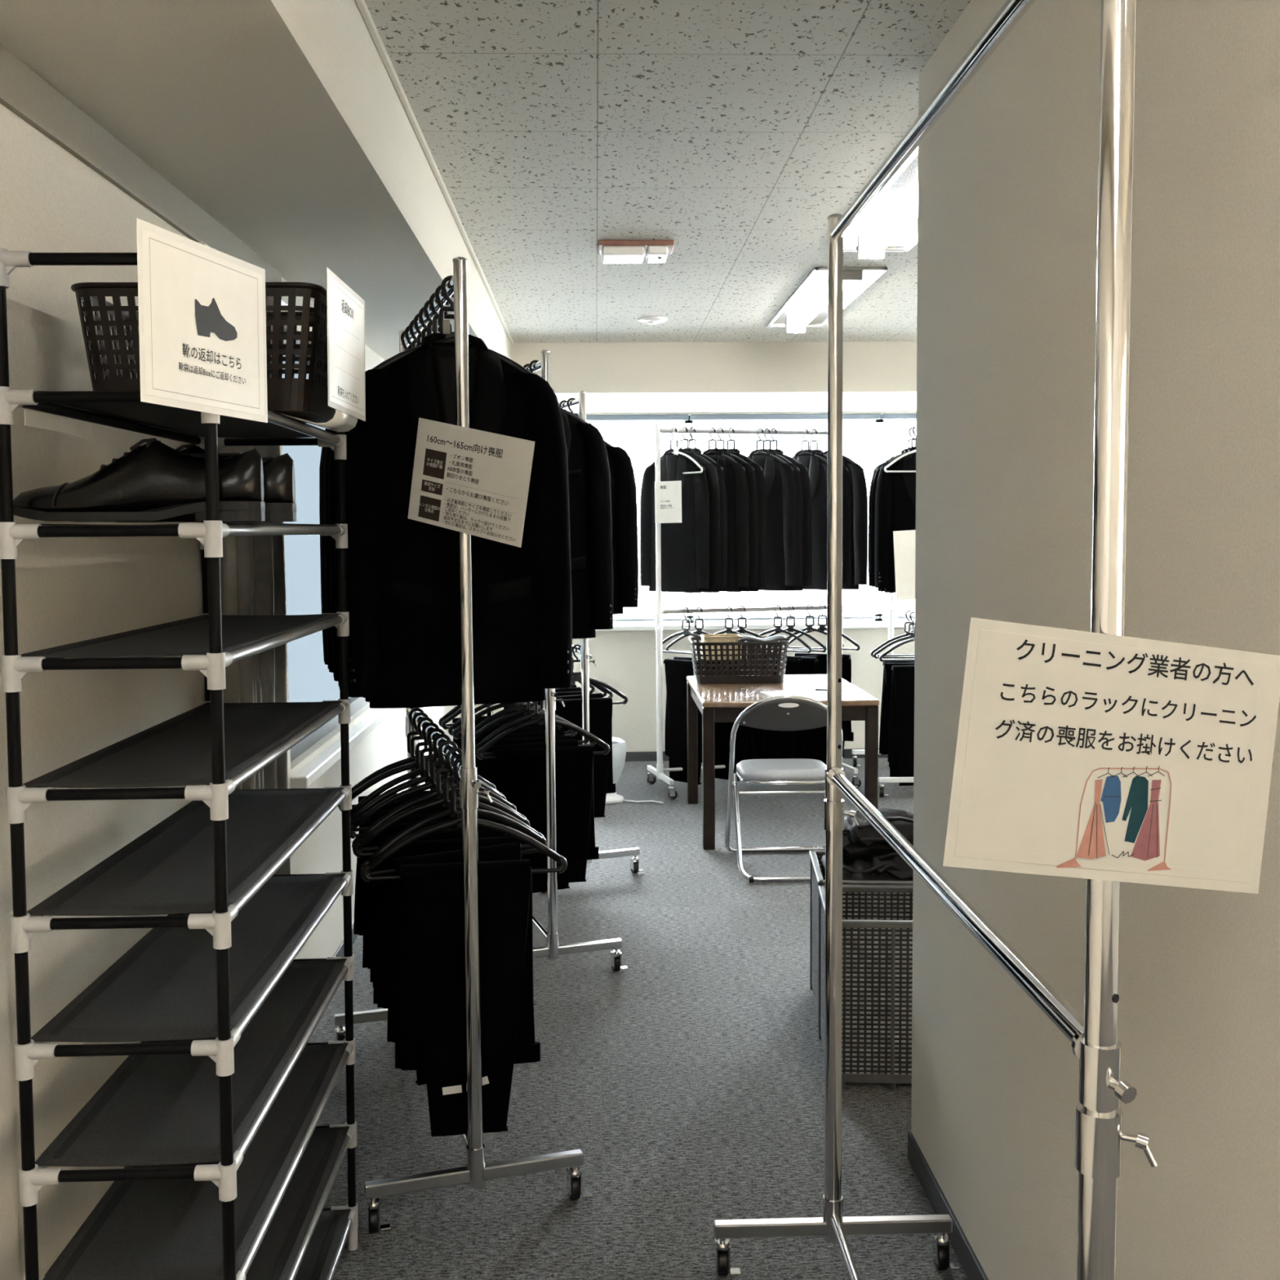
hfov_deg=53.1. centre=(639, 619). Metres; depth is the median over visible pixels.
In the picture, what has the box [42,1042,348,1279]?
shelf
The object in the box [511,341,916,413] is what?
wall
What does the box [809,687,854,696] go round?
paper sheet
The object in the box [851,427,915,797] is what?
clothes rack
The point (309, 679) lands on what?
window
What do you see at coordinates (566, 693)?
trousers
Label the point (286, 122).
beam
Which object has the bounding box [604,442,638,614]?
suit jacket
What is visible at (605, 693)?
hanger
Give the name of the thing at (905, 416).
window blind
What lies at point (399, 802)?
trousers
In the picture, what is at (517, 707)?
hanger
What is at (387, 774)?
hanger
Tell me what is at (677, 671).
trousers
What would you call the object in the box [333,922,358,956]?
baseboard
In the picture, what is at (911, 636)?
hanger
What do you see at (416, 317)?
hanger
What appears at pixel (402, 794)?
hanger
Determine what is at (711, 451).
hanger
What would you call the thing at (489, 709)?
hanger
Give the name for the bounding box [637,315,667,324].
smoke detector
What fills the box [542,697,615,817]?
trousers
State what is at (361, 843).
hanger
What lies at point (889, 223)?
ceiling light
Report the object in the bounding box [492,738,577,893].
trousers
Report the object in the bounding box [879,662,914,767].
trousers
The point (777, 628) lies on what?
hanger
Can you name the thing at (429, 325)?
hanger
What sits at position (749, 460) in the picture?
hanger
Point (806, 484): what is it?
suit jacket
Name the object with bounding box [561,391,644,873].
clothes rack
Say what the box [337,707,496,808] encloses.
hanger
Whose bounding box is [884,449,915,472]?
hanger
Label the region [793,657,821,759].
trousers
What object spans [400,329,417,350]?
hanger
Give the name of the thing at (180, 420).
shelf
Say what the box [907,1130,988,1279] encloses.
baseboard
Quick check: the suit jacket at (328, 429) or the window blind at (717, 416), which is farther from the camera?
the window blind at (717, 416)
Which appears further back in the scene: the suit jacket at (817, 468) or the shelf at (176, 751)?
the suit jacket at (817, 468)
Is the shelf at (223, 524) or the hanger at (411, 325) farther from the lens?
the hanger at (411, 325)
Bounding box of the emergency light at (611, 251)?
[598,240,674,263]
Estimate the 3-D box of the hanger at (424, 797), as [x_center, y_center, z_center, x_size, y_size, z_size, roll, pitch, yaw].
[-0.482,0.414,3.128,0.453,0.272,0.017,-2,4,-26]
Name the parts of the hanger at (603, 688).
shoulder frame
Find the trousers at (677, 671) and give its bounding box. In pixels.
[663,658,709,784]
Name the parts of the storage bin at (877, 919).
panel, panel, panel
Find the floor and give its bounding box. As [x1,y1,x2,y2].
[307,757,968,1279]
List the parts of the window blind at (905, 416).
rail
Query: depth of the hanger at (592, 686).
6.00 m
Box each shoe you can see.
[13,438,265,521]
[115,443,296,522]
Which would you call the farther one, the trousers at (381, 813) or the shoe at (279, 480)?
the trousers at (381, 813)
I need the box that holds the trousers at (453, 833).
[377,823,504,1008]
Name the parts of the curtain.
rail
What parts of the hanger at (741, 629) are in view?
neck plate, shoulder frame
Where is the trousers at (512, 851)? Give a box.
[386,842,520,1085]
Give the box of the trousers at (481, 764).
[475,728,564,803]
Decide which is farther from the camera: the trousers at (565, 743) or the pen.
the pen
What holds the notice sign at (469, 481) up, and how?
attached to the clothes rack at (477, 1171)
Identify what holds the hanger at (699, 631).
hanging from the clothes rack at (659, 771)
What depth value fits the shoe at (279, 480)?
1.87 m
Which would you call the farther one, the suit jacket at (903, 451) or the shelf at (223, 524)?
the suit jacket at (903, 451)
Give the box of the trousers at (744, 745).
[715,661,755,781]
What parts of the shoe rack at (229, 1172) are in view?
post, label strip, long rail, long rail, short rail, short rail, long rail, short rail, short rail, short rail, short rail, short rail, post, post, short rail, short rail, short rail, long rail, long rail, long rail, long rail, long rail, long rail, long rail, short rail, long rail, short rail, short rail, long rail, short rail, short rail, long rail, post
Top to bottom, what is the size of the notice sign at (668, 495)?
0.233 m
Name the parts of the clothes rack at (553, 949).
post, rail, rail, post, post, clamp knob, wing knob, brake lever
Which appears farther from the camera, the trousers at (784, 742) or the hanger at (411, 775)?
the trousers at (784, 742)
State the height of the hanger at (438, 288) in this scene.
0.272 m
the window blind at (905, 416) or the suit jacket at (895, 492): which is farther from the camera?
the window blind at (905, 416)
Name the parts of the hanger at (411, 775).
shoulder frame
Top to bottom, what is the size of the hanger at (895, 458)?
0.272 m
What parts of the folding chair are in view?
leg frame, seat frame, seat, backrest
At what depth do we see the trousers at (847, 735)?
7.52 m
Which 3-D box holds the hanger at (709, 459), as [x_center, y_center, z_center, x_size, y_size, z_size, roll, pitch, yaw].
[0.298,-0.955,7.262,0.453,0.272,0.017,3,6,44]
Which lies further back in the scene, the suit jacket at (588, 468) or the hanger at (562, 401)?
the hanger at (562, 401)
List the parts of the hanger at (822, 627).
shoulder frame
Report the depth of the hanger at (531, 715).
4.39 m
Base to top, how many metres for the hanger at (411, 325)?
0.272 m
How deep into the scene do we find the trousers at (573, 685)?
6.01 m
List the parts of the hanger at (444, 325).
neck plate, shoulder frame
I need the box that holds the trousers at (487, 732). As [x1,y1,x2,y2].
[475,725,558,762]
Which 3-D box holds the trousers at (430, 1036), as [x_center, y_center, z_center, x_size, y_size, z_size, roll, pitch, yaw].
[-0.384,0.840,2.844,0.324,0.607,0.055,-1,4,-8]
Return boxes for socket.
[466,1143,484,1188]
[546,931,559,959]
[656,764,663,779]
[822,1194,843,1243]
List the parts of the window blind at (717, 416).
rail, ladder cord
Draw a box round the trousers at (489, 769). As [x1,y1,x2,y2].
[484,735,570,783]
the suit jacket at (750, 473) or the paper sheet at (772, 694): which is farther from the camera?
the suit jacket at (750, 473)
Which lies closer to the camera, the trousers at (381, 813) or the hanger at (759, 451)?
the trousers at (381, 813)
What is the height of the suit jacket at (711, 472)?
0.816 m
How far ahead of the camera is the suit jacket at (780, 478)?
7.30 m
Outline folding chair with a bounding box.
[724,694,843,882]
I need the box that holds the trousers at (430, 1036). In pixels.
[395,859,540,1136]
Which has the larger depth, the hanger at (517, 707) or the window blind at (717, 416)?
the window blind at (717, 416)
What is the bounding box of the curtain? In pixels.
[199,241,297,874]
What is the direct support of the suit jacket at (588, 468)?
in the clothes rack at (553, 949)
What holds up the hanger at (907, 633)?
hanging from the clothes rack at (891, 617)
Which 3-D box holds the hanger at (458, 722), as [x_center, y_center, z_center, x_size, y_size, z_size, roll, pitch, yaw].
[-0.507,0.294,4.855,0.453,0.272,0.017,-2,4,-21]
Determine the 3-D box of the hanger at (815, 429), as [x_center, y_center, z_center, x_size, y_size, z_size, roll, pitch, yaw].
[1.011,-0.973,7.452,0.453,0.272,0.017,3,5,38]
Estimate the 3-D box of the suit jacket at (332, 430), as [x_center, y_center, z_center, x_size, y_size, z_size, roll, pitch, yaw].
[-0.515,-0.246,3.177,0.510,0.816,0.103,-2,4,-22]
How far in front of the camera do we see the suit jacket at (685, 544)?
7.21 m
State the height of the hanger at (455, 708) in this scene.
0.272 m
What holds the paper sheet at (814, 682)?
on the table
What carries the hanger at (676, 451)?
hanging from the clothes rack at (659, 771)
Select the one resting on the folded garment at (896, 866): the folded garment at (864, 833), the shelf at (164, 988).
the folded garment at (864, 833)
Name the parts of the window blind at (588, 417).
rail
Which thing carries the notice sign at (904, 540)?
attached to the clothes rack at (891, 617)
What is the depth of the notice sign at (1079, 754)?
1.13 m
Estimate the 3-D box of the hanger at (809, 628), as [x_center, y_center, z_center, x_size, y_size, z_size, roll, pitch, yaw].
[0.997,0.046,7.517,0.453,0.272,0.017,-2,4,-20]
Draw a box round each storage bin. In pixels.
[808,849,912,1032]
[817,884,912,1090]
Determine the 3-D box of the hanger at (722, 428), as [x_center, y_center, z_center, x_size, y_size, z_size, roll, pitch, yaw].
[0.459,-0.959,7.305,0.453,0.272,0.017,2,5,36]
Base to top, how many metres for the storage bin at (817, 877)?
0.461 m
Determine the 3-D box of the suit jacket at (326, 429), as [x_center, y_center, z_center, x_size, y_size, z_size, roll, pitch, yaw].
[-0.601,-0.264,3.455,0.510,0.816,0.103,-1,4,-12]
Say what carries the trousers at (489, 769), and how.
hanging from the hanger at (524, 711)
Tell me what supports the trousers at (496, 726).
hanging from the hanger at (458, 722)
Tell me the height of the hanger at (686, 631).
0.272 m
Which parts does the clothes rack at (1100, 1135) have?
brake lever, post, post, rail, wing knob, rail, brake lever, rail, post, post, clamp knob, wing knob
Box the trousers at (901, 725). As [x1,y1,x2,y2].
[887,665,914,786]
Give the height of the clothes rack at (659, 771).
2.094 m
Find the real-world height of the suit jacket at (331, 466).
0.816 m
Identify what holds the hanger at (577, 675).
hanging from the clothes rack at (585, 658)
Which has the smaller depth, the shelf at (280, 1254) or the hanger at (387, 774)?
the shelf at (280, 1254)
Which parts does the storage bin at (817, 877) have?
panel, panel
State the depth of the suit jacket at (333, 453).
2.90 m
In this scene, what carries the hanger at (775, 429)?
hanging from the clothes rack at (659, 771)
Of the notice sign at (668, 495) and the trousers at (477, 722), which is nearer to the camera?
the trousers at (477, 722)
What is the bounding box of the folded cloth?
[737,635,789,642]
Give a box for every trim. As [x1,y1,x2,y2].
[0,44,282,299]
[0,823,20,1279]
[354,0,514,344]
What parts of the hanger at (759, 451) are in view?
shoulder frame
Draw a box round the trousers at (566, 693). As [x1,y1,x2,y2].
[556,690,591,696]
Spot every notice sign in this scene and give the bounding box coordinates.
[136,217,267,422]
[279,266,365,431]
[408,417,534,547]
[654,480,681,523]
[893,529,915,600]
[942,617,1279,893]
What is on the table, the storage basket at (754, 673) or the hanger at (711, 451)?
the storage basket at (754, 673)
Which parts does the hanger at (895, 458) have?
shoulder frame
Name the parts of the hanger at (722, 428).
shoulder frame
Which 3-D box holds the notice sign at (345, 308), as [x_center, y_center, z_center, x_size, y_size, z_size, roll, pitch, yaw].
[-0.545,-0.445,2.166,0.102,0.240,0.300,0,4,-1]
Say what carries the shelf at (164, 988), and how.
attached to the shoe rack at (229, 1172)
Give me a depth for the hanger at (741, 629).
7.40 m
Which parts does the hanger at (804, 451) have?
shoulder frame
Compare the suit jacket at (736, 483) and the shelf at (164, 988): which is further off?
the suit jacket at (736, 483)
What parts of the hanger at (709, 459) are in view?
shoulder frame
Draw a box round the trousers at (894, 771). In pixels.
[879,661,914,777]
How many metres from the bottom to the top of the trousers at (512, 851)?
0.522 m
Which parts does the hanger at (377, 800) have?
neck plate, shoulder frame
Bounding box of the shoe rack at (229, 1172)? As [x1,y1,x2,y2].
[0,247,358,1279]
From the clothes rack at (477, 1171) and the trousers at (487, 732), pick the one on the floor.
the clothes rack at (477, 1171)
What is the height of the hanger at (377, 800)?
0.272 m
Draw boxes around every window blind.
[586,414,689,621]
[689,413,880,620]
[880,413,916,618]
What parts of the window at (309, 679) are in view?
pane, sill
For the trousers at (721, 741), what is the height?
0.601 m
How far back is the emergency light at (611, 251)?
4.51 m
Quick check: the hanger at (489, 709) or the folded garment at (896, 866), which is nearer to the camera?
the folded garment at (896, 866)
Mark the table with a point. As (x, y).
(717, 703)
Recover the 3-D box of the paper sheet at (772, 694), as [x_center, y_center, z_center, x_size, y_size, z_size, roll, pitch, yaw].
[0.716,0.362,6.188,0.200,0.001,0.260,-1,4,-12]
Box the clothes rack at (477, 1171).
[333,257,591,1233]
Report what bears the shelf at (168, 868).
attached to the shoe rack at (229, 1172)
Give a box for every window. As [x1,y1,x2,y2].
[281,328,395,788]
[586,414,916,631]
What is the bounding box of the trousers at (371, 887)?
[362,812,488,968]
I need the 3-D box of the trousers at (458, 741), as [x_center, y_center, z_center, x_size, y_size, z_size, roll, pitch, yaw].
[-0.578,0.611,5.095,0.373,0.462,0.054,-2,4,-24]
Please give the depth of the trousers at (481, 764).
4.61 m
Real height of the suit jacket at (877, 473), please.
0.816 m
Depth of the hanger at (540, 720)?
4.30 m
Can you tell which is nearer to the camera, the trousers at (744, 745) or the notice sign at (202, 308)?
the notice sign at (202, 308)
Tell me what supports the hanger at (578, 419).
hanging from the clothes rack at (553, 949)
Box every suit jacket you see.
[319,428,326,657]
[320,428,328,664]
[323,429,328,669]
[324,409,335,672]
[328,430,333,675]
[328,430,337,681]
[333,453,365,697]
[334,342,421,702]
[344,333,572,708]
[560,408,613,639]
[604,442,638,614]
[640,448,709,592]
[684,448,720,592]
[694,448,727,592]
[702,448,749,591]
[720,448,758,591]
[730,448,766,591]
[748,448,797,591]
[769,448,803,591]
[776,448,812,591]
[793,448,827,590]
[813,448,852,590]
[823,450,867,589]
[867,448,906,591]
[870,447,910,591]
[874,446,915,592]
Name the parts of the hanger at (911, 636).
shoulder frame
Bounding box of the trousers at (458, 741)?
[452,714,523,755]
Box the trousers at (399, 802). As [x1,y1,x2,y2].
[363,796,458,924]
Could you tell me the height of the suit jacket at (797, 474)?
0.816 m
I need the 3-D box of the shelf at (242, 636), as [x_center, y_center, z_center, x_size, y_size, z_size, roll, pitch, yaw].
[-0.724,0.022,2.158,0.272,0.008,0.846,-1,4,-2]
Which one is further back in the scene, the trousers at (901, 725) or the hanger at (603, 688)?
the trousers at (901, 725)
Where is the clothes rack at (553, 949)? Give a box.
[484,349,627,971]
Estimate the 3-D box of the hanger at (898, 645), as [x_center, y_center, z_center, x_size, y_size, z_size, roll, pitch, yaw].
[1.564,0.100,7.182,0.453,0.272,0.018,-1,4,-5]
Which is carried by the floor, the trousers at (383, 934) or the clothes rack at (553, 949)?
the clothes rack at (553, 949)
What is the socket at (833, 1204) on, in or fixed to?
attached to the clothes rack at (1100, 1135)
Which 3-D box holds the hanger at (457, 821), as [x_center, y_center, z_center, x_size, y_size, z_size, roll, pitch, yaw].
[-0.387,0.435,2.818,0.453,0.272,0.017,-1,4,-8]
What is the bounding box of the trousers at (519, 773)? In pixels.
[493,745,599,884]
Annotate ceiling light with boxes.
[766,266,887,333]
[843,144,918,259]
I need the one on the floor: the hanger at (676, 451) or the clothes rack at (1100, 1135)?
the clothes rack at (1100, 1135)
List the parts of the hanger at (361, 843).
shoulder frame, neck plate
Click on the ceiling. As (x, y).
(731, 132)
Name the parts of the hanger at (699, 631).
shoulder frame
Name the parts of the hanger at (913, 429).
shoulder frame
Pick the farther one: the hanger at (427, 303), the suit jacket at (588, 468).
the suit jacket at (588, 468)
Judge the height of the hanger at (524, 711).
0.272 m
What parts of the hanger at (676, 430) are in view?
shoulder frame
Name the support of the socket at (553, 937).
attached to the clothes rack at (553, 949)
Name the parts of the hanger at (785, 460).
shoulder frame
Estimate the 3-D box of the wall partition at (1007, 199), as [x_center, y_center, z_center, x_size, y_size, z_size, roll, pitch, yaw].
[0.715,0.088,2.137,0.100,2.516,1.660,-1,4,-2]
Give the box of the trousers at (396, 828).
[373,818,497,985]
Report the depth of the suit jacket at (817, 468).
7.38 m
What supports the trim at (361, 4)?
attached to the beam
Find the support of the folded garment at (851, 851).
on the folded garment at (896, 866)
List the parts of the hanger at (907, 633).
shoulder frame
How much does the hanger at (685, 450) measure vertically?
0.272 m
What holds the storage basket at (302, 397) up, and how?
on the shoe rack at (229, 1172)
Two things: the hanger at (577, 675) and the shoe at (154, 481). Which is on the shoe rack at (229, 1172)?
the shoe at (154, 481)
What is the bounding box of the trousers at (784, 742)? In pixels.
[760,655,804,759]
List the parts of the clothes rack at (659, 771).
post, post, rail, rail, rail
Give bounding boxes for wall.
[0,103,457,1279]
[457,411,916,751]
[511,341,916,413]
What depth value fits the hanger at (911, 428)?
7.30 m
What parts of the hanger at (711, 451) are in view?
shoulder frame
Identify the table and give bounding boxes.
[686,674,879,849]
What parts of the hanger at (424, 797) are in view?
shoulder frame, neck plate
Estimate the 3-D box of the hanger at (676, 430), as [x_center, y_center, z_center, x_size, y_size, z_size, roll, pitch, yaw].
[0.192,-0.952,7.233,0.453,0.272,0.017,3,5,42]
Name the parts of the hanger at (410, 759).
shoulder frame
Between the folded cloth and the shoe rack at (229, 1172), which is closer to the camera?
the shoe rack at (229, 1172)
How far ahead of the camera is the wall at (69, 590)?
2.22 m
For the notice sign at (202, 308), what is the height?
0.216 m
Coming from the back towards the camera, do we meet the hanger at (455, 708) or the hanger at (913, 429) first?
the hanger at (913, 429)
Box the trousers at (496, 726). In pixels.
[475,722,545,728]
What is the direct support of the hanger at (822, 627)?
hanging from the clothes rack at (659, 771)
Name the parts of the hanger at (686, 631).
shoulder frame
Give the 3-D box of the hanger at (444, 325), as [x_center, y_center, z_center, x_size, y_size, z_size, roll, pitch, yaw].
[-0.407,-0.610,2.783,0.453,0.272,0.017,-2,4,-17]
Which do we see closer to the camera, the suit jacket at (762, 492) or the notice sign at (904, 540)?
the notice sign at (904, 540)
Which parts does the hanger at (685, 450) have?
shoulder frame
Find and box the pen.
[815,688,843,690]
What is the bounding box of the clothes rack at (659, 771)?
[646,423,861,799]
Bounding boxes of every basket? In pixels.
[71,281,334,422]
[688,635,790,684]
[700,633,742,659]
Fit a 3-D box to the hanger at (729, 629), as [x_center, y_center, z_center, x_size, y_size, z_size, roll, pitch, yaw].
[0.514,0.058,7.388,0.453,0.272,0.017,2,5,36]
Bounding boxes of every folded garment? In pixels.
[821,854,913,880]
[842,826,896,862]
[844,808,913,846]
[867,852,913,879]
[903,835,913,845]
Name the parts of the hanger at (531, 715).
neck plate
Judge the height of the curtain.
2.103 m
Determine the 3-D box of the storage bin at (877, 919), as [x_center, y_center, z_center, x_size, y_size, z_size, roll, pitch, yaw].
[0.768,1.017,3.571,0.514,0.461,0.354,0,4,4]
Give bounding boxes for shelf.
[17,522,337,526]
[20,613,342,657]
[22,700,342,787]
[26,787,343,915]
[31,873,345,1042]
[35,958,346,1166]
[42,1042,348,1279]
[69,402,337,438]
[245,1126,349,1279]
[294,1208,351,1279]
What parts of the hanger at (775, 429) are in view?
shoulder frame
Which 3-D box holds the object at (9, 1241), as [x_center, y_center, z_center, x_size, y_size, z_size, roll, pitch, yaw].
[-0.962,0.711,1.917,0.012,1.330,0.070,-1,4,-2]
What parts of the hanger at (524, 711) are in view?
neck plate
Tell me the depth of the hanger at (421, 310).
3.14 m
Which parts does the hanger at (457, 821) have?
neck plate, shoulder frame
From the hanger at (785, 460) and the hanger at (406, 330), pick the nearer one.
the hanger at (406, 330)
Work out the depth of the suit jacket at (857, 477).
7.35 m
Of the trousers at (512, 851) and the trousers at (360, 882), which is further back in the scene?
the trousers at (360, 882)
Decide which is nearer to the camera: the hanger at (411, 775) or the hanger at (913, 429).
the hanger at (411, 775)
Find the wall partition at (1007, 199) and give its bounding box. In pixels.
[911,0,1279,1279]
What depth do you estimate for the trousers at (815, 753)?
7.55 m
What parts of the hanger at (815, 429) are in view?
shoulder frame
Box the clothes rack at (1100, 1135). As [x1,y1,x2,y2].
[713,0,1156,1279]
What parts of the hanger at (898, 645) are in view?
shoulder frame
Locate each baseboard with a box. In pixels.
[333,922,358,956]
[625,748,888,761]
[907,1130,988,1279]
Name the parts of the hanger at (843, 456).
shoulder frame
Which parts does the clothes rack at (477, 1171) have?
brake lever, post, post, rail, rail, post, rail, post, clamp knob, wing knob, brake lever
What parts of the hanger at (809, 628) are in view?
neck plate, shoulder frame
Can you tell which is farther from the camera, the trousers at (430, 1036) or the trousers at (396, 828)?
the trousers at (396, 828)
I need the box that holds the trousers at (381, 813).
[369,804,448,982]
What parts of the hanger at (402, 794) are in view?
neck plate, shoulder frame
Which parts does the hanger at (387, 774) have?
shoulder frame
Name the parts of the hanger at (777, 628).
neck plate, shoulder frame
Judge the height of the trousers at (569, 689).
0.522 m
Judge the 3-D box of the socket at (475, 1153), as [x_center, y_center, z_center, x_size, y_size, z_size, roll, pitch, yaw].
[-0.359,1.193,2.799,0.040,0.085,0.040,-2,4,-17]
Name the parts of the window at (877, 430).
sill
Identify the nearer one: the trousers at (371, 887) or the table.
the trousers at (371, 887)
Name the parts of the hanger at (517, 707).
neck plate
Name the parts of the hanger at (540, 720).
neck plate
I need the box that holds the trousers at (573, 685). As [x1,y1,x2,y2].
[506,684,576,714]
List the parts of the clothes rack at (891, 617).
post, post, rail, rail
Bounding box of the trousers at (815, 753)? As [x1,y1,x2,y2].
[800,655,826,764]
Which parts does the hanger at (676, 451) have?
neck plate, shoulder frame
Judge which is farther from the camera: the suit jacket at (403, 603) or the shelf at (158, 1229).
the suit jacket at (403, 603)
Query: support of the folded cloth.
on the storage basket at (754, 673)
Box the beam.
[0,0,511,359]
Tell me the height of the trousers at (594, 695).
0.462 m
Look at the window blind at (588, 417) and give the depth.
8.19 m
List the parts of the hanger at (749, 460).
shoulder frame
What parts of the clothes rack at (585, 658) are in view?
rail, rail, post, post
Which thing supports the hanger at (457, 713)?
hanging from the clothes rack at (553, 949)
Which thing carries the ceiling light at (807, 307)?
attached to the ceiling
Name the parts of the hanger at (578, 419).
shoulder frame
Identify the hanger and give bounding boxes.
[334,312,423,409]
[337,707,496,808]
[337,711,504,811]
[350,716,506,823]
[350,722,516,831]
[350,728,526,839]
[351,733,530,852]
[352,740,544,857]
[360,747,546,875]
[360,755,567,882]
[372,275,554,391]
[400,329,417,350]
[404,324,422,350]
[407,318,426,349]
[416,306,428,344]
[421,298,439,338]
[426,292,452,335]
[432,284,453,333]
[438,705,461,727]
[441,702,555,729]
[448,702,562,735]
[452,702,573,739]
[461,702,577,744]
[475,700,595,756]
[475,702,589,743]
[476,701,609,759]
[528,360,601,434]
[539,644,627,707]
[559,400,567,407]
[566,397,613,446]
[572,657,613,697]
[589,681,607,697]
[589,683,595,693]
[650,426,705,471]
[655,607,702,653]
[666,606,710,653]
[671,426,702,474]
[680,426,716,470]
[688,426,723,471]
[699,605,743,646]
[705,426,745,471]
[716,427,754,471]
[724,605,778,653]
[726,427,762,471]
[746,427,793,471]
[759,604,811,653]
[760,604,826,652]
[764,427,799,471]
[770,428,808,471]
[777,604,844,649]
[787,604,860,650]
[791,428,827,463]
[809,428,848,471]
[825,442,864,471]
[870,609,914,657]
[873,426,915,471]
[873,611,915,658]
[875,426,915,471]
[879,625,915,662]
[880,437,915,470]
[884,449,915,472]
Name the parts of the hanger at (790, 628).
shoulder frame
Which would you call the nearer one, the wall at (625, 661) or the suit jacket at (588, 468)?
the suit jacket at (588, 468)
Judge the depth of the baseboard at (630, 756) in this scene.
8.32 m
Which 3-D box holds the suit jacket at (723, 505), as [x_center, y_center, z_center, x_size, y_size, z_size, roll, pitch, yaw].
[0.300,-0.566,7.288,0.510,0.816,0.052,3,6,44]
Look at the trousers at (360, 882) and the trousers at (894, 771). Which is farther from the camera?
the trousers at (894, 771)
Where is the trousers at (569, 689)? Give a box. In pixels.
[555,686,581,692]
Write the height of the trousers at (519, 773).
0.462 m
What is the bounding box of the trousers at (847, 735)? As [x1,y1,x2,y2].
[794,653,853,756]
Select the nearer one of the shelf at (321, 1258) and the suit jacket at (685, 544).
the shelf at (321, 1258)
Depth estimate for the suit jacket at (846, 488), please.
7.32 m
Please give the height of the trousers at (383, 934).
0.462 m
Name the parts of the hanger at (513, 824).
shoulder frame, neck plate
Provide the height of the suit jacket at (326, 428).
0.816 m
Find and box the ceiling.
[364,0,971,342]
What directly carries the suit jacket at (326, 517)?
in the clothes rack at (477, 1171)
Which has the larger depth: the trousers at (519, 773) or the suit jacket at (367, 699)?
the trousers at (519, 773)
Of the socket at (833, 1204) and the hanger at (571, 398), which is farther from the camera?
the hanger at (571, 398)
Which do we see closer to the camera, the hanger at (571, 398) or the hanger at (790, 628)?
the hanger at (571, 398)
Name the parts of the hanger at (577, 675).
neck plate, shoulder frame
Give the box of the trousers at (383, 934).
[373,835,521,1005]
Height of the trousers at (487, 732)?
0.462 m
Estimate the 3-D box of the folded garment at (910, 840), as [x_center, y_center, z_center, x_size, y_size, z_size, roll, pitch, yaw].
[0.893,0.686,3.990,0.240,0.120,0.240,-1,4,-7]
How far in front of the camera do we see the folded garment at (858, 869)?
3.85 m
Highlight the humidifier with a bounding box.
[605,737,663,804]
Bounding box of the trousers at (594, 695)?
[537,693,603,705]
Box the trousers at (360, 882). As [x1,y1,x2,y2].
[353,790,431,935]
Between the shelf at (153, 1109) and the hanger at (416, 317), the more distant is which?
the hanger at (416, 317)
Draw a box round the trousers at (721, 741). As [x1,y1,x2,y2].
[673,656,728,764]
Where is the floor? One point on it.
(687, 1079)
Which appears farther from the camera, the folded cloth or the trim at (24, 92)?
the folded cloth
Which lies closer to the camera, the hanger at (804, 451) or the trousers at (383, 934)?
the trousers at (383, 934)
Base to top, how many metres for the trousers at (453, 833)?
0.522 m
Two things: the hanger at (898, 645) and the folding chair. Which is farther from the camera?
the hanger at (898, 645)
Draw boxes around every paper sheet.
[760,690,816,697]
[783,679,826,687]
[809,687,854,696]
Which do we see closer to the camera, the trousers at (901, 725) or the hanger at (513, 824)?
the hanger at (513, 824)
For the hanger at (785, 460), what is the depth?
7.35 m
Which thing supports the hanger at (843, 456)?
hanging from the clothes rack at (659, 771)
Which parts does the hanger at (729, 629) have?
shoulder frame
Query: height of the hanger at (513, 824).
0.272 m
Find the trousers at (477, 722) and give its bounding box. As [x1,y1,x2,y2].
[460,718,530,755]

